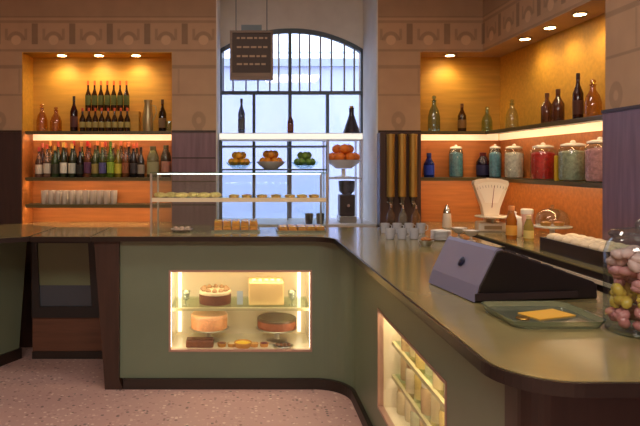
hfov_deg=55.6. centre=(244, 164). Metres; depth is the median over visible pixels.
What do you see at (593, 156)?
jar
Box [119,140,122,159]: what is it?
bottle
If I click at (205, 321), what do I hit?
cake
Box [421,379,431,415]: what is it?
jar
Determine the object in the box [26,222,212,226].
countertop
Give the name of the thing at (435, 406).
jar
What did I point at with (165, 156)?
bottle
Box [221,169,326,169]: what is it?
glass shelf
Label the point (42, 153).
bottle
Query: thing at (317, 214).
metal cup
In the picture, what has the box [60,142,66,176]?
bottle
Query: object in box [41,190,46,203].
shot glass
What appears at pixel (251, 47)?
board
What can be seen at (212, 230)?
tray
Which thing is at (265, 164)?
fruit bowl
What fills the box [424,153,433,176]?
bottle
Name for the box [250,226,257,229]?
bar
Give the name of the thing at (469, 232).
glass dish
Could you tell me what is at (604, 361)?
countertop
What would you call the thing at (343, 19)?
wall
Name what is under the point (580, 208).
backsplash
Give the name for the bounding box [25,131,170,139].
niche shelf
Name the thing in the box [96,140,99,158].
bottle
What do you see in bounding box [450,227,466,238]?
glass dish
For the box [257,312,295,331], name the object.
cake
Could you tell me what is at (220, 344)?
tart
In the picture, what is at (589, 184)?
niche shelf
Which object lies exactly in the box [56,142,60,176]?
bottle
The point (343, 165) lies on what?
fruit bowl
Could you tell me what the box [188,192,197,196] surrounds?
croissant
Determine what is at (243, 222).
bar
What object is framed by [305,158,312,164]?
lime
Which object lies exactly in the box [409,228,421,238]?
cup
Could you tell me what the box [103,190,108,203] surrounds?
shot glass
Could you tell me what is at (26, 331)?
counter
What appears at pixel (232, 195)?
tart
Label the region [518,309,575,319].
paper slip
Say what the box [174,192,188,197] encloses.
croissant
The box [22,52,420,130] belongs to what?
trim
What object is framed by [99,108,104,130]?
bottle
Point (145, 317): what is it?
counter front
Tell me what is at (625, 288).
candies
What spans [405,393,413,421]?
jar
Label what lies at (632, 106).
trim
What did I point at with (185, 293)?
glass
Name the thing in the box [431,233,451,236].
saucer
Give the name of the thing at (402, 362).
jar
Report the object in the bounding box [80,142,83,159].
bottle
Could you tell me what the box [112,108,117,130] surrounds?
bottle
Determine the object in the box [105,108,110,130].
bottle
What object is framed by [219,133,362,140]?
shelf
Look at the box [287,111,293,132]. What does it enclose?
bottle
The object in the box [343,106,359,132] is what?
bottle
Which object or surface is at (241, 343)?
tart
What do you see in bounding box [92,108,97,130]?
bottle
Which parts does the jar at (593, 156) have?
lid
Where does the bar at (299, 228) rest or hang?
on the tray at (277, 229)
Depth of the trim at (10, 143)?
5.63 m
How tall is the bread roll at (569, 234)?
0.052 m
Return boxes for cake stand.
[189,325,228,342]
[256,326,296,342]
[534,224,572,233]
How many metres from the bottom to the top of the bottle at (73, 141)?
0.359 m
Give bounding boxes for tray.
[211,227,259,231]
[276,228,325,232]
[481,301,606,329]
[540,237,627,267]
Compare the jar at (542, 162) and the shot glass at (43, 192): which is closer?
the jar at (542, 162)
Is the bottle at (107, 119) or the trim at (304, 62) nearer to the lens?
the bottle at (107, 119)
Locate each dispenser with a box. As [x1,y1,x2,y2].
[377,133,420,225]
[442,205,451,227]
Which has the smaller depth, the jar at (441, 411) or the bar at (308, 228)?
the jar at (441, 411)
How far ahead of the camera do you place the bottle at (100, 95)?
5.84 m
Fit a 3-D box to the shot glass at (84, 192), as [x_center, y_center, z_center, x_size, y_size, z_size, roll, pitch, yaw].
[-1.532,0.310,5.752,0.054,0.130,0.053,0,0,0]
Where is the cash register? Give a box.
[429,236,596,302]
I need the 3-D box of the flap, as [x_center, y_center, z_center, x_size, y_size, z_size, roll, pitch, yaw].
[-1.286,0.514,4.485,0.424,0.035,0.630,0,0,0]
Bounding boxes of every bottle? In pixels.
[35,147,42,176]
[40,143,44,159]
[43,144,50,176]
[48,140,52,159]
[51,146,58,176]
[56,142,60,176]
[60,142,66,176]
[65,143,68,176]
[68,144,75,176]
[70,96,77,130]
[72,140,77,159]
[76,147,83,176]
[79,108,85,130]
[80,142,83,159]
[84,141,90,176]
[85,81,90,110]
[86,108,91,130]
[91,145,98,176]
[92,81,97,110]
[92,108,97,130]
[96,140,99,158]
[98,81,103,110]
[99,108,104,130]
[99,142,105,176]
[104,81,109,110]
[104,142,107,176]
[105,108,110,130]
[107,141,113,176]
[111,81,116,110]
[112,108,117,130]
[112,143,115,158]
[114,145,121,176]
[117,81,122,110]
[118,108,123,130]
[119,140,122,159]
[122,142,128,176]
[124,81,128,110]
[124,108,129,130]
[127,142,130,176]
[130,144,136,176]
[135,143,138,160]
[137,147,144,176]
[147,146,158,176]
[159,99,165,130]
[161,145,170,176]
[238,98,244,132]
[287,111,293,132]
[343,106,359,132]
[387,202,394,227]
[399,203,406,227]
[412,203,419,227]
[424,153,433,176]
[458,104,465,130]
[476,152,489,176]
[506,206,516,238]
[523,215,533,241]
[541,93,550,122]
[551,89,564,121]
[572,73,583,118]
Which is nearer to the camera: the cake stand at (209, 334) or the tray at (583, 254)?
the tray at (583, 254)
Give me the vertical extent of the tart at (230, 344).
0.033 m
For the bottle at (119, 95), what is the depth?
5.85 m
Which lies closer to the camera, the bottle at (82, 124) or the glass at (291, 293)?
the glass at (291, 293)
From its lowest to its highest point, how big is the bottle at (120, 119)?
0.225 m
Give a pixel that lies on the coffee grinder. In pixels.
(346, 200)
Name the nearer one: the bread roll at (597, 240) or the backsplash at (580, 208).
the bread roll at (597, 240)
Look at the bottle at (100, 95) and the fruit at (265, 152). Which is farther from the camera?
the fruit at (265, 152)
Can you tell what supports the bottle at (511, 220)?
on the countertop at (600, 276)
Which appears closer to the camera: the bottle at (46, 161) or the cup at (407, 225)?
the cup at (407, 225)
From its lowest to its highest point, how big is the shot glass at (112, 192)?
0.130 m
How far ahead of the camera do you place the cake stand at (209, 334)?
4.46 m
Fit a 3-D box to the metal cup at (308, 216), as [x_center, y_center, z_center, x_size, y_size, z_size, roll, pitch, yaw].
[0.610,0.510,5.710,0.080,0.100,0.080,0,0,0]
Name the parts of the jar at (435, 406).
glass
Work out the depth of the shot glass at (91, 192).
5.73 m
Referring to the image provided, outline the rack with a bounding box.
[219,133,362,222]
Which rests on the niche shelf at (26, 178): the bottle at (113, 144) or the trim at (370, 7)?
the bottle at (113, 144)
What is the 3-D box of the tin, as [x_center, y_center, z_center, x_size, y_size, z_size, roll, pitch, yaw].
[2.360,0.024,4.510,0.060,0.190,0.036,0,0,0]
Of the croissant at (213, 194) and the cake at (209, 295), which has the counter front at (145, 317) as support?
the cake at (209, 295)
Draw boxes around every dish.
[171,227,192,231]
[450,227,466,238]
[462,229,479,241]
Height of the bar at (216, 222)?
0.036 m
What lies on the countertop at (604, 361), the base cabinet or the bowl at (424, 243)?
the bowl at (424, 243)
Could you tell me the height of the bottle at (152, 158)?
0.300 m
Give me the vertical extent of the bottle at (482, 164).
0.240 m
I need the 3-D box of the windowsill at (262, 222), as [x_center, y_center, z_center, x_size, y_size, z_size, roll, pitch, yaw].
[0.489,0.570,5.980,1.525,0.020,0.660,0,0,0]
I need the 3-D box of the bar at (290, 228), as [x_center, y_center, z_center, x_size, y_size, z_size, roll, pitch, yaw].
[0.352,0.472,4.452,0.060,0.036,0.084,0,0,0]
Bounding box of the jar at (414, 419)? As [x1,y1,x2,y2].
[410,403,420,425]
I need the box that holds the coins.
[516,316,529,319]
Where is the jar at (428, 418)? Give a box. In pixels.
[419,415,430,425]
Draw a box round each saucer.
[430,229,450,232]
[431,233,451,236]
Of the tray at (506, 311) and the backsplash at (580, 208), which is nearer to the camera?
the tray at (506, 311)
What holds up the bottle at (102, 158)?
on the niche shelf at (26, 178)
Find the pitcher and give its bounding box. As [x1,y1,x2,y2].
[143,100,156,130]
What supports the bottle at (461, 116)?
on the niche shelf at (591, 123)
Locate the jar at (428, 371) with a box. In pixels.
[425,363,431,375]
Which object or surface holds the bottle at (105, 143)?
on the niche shelf at (26, 178)
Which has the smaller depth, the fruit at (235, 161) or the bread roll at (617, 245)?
the bread roll at (617, 245)
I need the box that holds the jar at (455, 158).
[449,145,462,175]
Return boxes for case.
[150,173,327,232]
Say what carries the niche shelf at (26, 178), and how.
attached to the wall at (186, 29)
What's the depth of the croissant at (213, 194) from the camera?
4.51 m
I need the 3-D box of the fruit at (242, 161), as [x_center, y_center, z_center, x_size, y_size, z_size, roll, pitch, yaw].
[-0.022,-0.033,5.867,0.070,0.076,0.072,0,0,-4]
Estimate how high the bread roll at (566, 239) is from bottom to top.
0.052 m
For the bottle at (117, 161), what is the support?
on the niche shelf at (26, 178)
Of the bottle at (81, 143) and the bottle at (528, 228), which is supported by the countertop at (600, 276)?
the bottle at (528, 228)
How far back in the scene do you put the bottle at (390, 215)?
4.67 m
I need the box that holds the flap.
[29,227,110,241]
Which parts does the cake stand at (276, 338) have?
plate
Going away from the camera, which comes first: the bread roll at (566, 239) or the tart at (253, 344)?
the bread roll at (566, 239)
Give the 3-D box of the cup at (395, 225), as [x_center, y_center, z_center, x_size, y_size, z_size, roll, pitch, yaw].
[1.114,0.461,4.386,0.074,0.072,0.068,0,0,-14]
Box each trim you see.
[0,104,639,205]
[0,133,21,224]
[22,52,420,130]
[22,131,171,224]
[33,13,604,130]
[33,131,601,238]
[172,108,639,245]
[216,0,377,223]
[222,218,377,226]
[224,58,358,66]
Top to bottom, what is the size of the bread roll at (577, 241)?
0.052 m
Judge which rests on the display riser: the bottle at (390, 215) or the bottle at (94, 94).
the bottle at (94, 94)
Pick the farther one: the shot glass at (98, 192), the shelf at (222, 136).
the shelf at (222, 136)
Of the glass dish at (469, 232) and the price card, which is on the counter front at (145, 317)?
the price card
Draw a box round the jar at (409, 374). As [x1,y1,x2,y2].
[405,360,414,393]
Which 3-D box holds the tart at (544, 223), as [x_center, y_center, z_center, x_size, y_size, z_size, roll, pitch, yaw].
[2.280,0.443,4.550,0.080,0.033,0.079,0,0,0]
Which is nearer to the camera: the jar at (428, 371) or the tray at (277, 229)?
the jar at (428, 371)
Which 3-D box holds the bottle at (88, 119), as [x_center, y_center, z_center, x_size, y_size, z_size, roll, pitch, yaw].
[-1.499,-0.435,5.762,0.058,0.225,0.058,0,0,0]
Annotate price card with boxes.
[237,291,242,304]
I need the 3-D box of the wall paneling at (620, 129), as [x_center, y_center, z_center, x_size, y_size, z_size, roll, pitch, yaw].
[1.818,0.630,1.676,2.220,1.900,9.132,0,0,-19]
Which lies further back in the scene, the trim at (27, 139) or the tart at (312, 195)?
the trim at (27, 139)
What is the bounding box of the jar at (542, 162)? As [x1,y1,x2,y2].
[531,142,554,178]
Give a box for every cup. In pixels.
[305,213,312,223]
[316,213,323,223]
[380,223,391,232]
[385,228,395,238]
[392,223,403,232]
[397,228,409,238]
[404,223,415,232]
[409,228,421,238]
[416,223,427,232]
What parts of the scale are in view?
plate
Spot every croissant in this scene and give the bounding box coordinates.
[154,192,167,197]
[166,192,175,196]
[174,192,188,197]
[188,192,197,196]
[197,192,210,197]
[210,192,221,196]
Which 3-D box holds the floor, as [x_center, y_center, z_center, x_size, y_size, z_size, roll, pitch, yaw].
[-1.200,1.640,1.700,8.000,0.120,9.800,0,0,0]
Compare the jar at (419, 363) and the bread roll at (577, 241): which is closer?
the jar at (419, 363)
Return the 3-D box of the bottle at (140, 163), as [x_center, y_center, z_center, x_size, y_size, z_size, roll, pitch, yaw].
[-1.004,-0.027,5.790,0.070,0.291,0.070,0,0,0]
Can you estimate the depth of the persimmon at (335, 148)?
5.93 m
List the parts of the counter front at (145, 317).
window trim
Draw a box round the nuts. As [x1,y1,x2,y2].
[421,237,431,240]
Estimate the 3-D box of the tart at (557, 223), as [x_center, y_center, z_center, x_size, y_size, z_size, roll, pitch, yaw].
[2.380,0.443,4.550,0.080,0.033,0.079,0,0,0]
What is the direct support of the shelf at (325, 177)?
attached to the rack
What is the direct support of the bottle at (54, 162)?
on the niche shelf at (26, 178)
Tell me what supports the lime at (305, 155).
on the lime
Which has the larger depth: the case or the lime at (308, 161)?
the lime at (308, 161)
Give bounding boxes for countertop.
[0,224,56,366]
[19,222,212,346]
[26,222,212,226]
[91,227,639,397]
[380,222,636,304]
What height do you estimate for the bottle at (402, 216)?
0.201 m
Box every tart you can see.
[217,342,225,347]
[227,342,234,347]
[229,194,238,197]
[234,339,251,348]
[242,194,251,197]
[251,342,258,347]
[257,194,266,197]
[260,342,268,347]
[271,194,280,197]
[285,194,294,197]
[297,194,306,197]
[309,194,318,197]
[540,221,550,225]
[553,221,564,225]
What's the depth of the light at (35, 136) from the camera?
5.92 m
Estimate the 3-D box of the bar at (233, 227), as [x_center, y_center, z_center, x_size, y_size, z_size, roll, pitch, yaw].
[-0.068,0.472,4.492,0.058,0.036,0.084,0,0,0]
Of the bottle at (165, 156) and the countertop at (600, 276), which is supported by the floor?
the countertop at (600, 276)
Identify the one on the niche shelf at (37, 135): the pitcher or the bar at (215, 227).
the pitcher
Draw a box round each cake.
[186,337,213,347]
[191,311,226,331]
[199,284,230,305]
[248,277,283,304]
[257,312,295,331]
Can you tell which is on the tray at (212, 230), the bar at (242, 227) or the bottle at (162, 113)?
the bar at (242, 227)
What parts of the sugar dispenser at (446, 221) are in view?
glass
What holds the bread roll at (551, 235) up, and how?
on the bread roll
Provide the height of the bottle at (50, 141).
0.359 m
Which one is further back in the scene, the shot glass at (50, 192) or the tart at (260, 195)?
the shot glass at (50, 192)
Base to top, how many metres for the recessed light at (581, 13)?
0.012 m
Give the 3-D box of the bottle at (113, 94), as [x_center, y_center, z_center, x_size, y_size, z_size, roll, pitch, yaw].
[-1.283,-0.673,5.866,0.058,0.300,0.058,0,0,0]
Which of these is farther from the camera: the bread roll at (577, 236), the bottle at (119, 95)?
the bottle at (119, 95)
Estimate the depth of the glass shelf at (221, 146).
5.78 m
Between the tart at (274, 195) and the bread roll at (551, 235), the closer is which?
the bread roll at (551, 235)
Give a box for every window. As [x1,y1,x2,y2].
[220,29,362,217]
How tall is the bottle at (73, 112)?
0.340 m
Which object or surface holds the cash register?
on the countertop at (604, 361)
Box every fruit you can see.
[232,158,238,164]
[235,152,242,158]
[239,158,245,164]
[263,150,268,157]
[267,150,274,157]
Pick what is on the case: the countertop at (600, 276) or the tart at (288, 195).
the tart at (288, 195)
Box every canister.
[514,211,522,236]
[520,208,533,233]
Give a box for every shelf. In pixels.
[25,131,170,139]
[25,177,170,180]
[25,203,170,207]
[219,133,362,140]
[221,146,326,147]
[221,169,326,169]
[325,177,360,178]
[421,115,601,139]
[421,177,601,187]
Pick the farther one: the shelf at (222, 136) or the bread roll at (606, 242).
the shelf at (222, 136)
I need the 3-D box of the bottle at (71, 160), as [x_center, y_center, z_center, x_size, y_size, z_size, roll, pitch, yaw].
[-1.669,-0.043,5.790,0.070,0.325,0.070,0,0,0]
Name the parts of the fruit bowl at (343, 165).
dish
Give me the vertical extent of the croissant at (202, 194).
0.042 m
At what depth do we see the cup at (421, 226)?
4.36 m
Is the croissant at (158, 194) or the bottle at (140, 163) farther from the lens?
the bottle at (140, 163)
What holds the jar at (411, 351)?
on the counter front at (471, 398)
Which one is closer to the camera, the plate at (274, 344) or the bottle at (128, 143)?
the plate at (274, 344)
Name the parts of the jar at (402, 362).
glass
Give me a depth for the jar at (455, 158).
5.76 m
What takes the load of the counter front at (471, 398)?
on the floor
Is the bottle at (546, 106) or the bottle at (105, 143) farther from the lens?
the bottle at (105, 143)
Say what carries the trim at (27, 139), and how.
attached to the wall at (186, 29)
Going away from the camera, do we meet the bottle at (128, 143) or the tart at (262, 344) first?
the tart at (262, 344)
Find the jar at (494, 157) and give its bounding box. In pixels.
[489,144,500,176]
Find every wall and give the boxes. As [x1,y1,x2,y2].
[0,0,510,217]
[220,0,362,52]
[483,0,639,109]
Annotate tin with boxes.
[554,156,563,180]
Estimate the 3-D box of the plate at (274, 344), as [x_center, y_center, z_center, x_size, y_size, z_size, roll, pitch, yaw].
[0.277,1.315,4.370,0.150,0.014,0.149,0,0,0]
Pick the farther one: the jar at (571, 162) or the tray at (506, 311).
the jar at (571, 162)
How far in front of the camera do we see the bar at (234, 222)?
4.45 m
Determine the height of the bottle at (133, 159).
0.325 m
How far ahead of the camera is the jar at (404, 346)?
3.15 m
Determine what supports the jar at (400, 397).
in the counter front at (471, 398)
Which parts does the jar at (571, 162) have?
lid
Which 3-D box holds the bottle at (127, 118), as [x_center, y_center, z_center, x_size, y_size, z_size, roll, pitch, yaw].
[-1.130,-0.435,5.762,0.058,0.225,0.058,0,0,0]
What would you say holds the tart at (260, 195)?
on the case
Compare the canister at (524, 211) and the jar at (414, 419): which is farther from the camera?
the canister at (524, 211)
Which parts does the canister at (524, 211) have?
lid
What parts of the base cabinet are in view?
green panel, pane, black frame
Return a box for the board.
[230,0,272,80]
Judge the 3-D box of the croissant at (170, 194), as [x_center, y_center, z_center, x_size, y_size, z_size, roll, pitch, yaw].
[-0.555,0.224,4.530,0.114,0.042,0.058,0,0,0]
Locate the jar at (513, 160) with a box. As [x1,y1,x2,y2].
[505,144,523,176]
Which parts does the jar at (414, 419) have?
glass, lid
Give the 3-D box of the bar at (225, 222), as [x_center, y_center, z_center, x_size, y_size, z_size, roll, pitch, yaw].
[-0.134,0.435,4.492,0.058,0.036,0.084,0,0,0]
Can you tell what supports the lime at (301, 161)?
in the fruit bowl
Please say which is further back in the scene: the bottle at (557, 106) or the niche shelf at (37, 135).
the niche shelf at (37, 135)
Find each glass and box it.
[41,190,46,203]
[48,190,53,203]
[55,190,59,203]
[62,190,66,203]
[68,190,73,203]
[75,190,80,203]
[82,190,87,203]
[89,190,94,203]
[96,190,101,203]
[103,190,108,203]
[110,190,115,203]
[182,290,189,298]
[288,290,295,298]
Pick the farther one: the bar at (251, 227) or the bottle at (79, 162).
the bottle at (79, 162)
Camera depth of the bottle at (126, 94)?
5.84 m
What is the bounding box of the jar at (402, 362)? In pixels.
[400,352,409,380]
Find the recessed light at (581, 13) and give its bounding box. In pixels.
[572,11,587,15]
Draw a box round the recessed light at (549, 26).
[543,25,556,28]
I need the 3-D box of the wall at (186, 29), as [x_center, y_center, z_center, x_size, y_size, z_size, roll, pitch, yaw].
[-1.200,-0.220,6.125,8.000,3.600,0.950,0,0,0]
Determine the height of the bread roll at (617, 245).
0.052 m
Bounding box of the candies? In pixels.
[605,245,639,331]
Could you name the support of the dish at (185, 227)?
on the countertop at (604, 361)
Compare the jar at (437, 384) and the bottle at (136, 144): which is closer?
the jar at (437, 384)
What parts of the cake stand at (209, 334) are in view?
plate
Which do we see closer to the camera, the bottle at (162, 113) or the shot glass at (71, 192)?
the shot glass at (71, 192)
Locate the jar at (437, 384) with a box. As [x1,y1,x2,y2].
[432,371,443,390]
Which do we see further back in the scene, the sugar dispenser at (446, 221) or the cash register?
the sugar dispenser at (446, 221)
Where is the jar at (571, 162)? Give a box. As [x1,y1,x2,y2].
[558,140,585,179]
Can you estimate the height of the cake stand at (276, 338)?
0.100 m
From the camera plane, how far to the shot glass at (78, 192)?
5.73 m
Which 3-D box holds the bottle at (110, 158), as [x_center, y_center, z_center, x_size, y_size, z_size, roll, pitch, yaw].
[-1.298,-0.055,5.790,0.070,0.347,0.070,0,0,0]
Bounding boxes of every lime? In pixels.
[298,158,304,164]
[301,152,308,158]
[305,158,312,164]
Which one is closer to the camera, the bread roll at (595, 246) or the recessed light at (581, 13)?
the bread roll at (595, 246)
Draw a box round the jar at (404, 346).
[401,337,408,351]
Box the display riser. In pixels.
[84,111,140,130]
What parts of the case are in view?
post, post, post, post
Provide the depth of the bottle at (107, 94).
5.85 m
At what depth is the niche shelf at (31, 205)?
5.71 m
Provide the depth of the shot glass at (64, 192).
5.73 m
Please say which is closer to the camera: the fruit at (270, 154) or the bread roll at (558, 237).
the bread roll at (558, 237)
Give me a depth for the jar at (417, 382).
2.97 m
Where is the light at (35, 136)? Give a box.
[33,134,170,139]
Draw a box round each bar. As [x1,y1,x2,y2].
[214,220,221,225]
[214,226,221,229]
[223,220,230,225]
[223,226,230,229]
[232,220,239,225]
[232,226,239,229]
[241,220,248,225]
[241,226,248,229]
[250,220,257,225]
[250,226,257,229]
[279,226,287,230]
[288,226,296,230]
[297,226,305,230]
[306,226,314,230]
[315,226,324,230]
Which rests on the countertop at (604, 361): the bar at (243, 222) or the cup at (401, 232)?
the cup at (401, 232)
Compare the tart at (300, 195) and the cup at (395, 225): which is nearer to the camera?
the cup at (395, 225)
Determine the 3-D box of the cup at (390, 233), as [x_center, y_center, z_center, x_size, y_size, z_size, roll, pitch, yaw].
[0.975,0.461,4.033,0.068,0.072,0.074,0,0,25]
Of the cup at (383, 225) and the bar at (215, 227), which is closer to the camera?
the cup at (383, 225)
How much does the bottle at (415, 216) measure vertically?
0.201 m
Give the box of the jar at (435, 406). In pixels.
[431,389,443,423]
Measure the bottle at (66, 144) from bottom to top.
0.335 m
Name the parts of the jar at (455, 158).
lid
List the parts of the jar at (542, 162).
lid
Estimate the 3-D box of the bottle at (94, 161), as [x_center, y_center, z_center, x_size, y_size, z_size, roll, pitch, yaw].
[-1.448,-0.038,5.790,0.070,0.314,0.070,0,0,0]
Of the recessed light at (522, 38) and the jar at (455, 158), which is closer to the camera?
the recessed light at (522, 38)
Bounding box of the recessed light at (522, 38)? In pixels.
[518,37,531,39]
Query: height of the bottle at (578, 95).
0.340 m
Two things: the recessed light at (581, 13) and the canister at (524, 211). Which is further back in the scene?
the canister at (524, 211)
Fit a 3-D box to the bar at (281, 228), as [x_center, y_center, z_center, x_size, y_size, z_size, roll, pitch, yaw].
[0.284,0.472,4.452,0.060,0.036,0.084,0,0,0]
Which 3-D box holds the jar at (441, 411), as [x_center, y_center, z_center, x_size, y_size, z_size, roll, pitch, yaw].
[0.861,1.088,2.548,0.072,0.152,0.070,0,0,0]
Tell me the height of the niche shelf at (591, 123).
0.080 m
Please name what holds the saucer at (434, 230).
on the saucer
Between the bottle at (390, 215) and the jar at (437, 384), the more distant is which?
the bottle at (390, 215)
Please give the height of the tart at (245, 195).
0.033 m
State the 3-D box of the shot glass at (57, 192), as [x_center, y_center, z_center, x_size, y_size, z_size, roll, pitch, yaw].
[-1.797,0.310,5.752,0.054,0.130,0.053,0,0,0]
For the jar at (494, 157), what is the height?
0.315 m
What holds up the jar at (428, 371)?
on the counter front at (471, 398)
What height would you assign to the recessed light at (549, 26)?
0.012 m
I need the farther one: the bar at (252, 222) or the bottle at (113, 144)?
the bottle at (113, 144)
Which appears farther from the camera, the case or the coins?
the case
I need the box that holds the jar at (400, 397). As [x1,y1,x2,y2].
[397,383,404,415]
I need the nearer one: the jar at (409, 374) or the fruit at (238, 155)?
the jar at (409, 374)
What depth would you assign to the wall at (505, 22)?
4.09 m
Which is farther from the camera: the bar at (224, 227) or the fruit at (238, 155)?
the fruit at (238, 155)
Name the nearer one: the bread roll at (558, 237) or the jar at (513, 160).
the bread roll at (558, 237)
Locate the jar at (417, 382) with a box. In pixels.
[414,369,424,400]
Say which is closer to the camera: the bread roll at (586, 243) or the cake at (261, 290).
the bread roll at (586, 243)
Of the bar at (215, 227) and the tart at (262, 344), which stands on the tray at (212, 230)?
the bar at (215, 227)
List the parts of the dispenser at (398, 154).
spout, spout, spout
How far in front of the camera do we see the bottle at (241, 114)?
5.87 m
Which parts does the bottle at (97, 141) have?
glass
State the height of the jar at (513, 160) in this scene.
0.309 m
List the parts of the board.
panel, frame, hanging rod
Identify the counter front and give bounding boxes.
[94,242,355,401]
[352,263,639,425]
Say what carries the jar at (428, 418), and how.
in the counter front at (471, 398)
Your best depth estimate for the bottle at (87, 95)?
5.85 m
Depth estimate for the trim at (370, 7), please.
5.91 m
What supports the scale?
on the countertop at (600, 276)
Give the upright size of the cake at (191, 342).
0.060 m
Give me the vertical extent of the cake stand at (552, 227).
0.259 m
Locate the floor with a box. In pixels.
[0,347,361,425]
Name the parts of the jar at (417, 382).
glass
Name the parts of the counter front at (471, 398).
window trim, panel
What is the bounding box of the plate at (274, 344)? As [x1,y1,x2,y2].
[273,342,292,348]
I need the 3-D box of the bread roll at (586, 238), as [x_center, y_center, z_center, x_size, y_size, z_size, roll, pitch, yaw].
[2.130,0.469,3.714,0.103,0.052,0.087,0,0,1]
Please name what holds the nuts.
in the bowl at (424, 243)
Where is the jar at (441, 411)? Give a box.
[439,405,443,425]
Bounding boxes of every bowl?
[256,161,285,168]
[329,160,359,176]
[418,239,433,246]
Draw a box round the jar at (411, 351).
[409,346,414,356]
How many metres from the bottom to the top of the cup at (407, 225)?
0.072 m
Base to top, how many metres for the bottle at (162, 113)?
0.315 m
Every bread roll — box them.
[546,233,560,239]
[554,235,569,241]
[562,237,576,243]
[565,233,577,236]
[570,238,585,245]
[573,235,586,238]
[579,240,595,247]
[581,237,595,240]
[589,243,605,250]
[590,238,604,242]
[598,245,617,251]
[599,240,615,244]
[610,243,624,247]
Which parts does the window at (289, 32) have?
frame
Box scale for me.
[471,178,508,231]
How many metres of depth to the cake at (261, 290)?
4.39 m
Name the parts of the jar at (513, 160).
lid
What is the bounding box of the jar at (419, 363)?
[415,352,424,369]
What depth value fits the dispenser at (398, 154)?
5.50 m
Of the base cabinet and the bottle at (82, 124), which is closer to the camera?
the base cabinet
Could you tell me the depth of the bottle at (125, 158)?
5.76 m
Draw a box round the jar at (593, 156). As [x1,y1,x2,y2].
[585,137,601,180]
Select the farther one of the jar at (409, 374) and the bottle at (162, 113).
the bottle at (162, 113)
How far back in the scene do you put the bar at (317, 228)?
4.41 m
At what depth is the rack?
5.78 m
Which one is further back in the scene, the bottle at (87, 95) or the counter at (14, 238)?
the bottle at (87, 95)
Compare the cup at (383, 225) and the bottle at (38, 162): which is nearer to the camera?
the cup at (383, 225)
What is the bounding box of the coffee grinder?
[337,180,356,222]
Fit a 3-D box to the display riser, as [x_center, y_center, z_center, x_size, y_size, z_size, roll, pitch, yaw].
[-1.300,-0.423,5.870,0.540,0.200,0.110,0,0,0]
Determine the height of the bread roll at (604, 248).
0.052 m
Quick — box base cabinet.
[32,242,102,358]

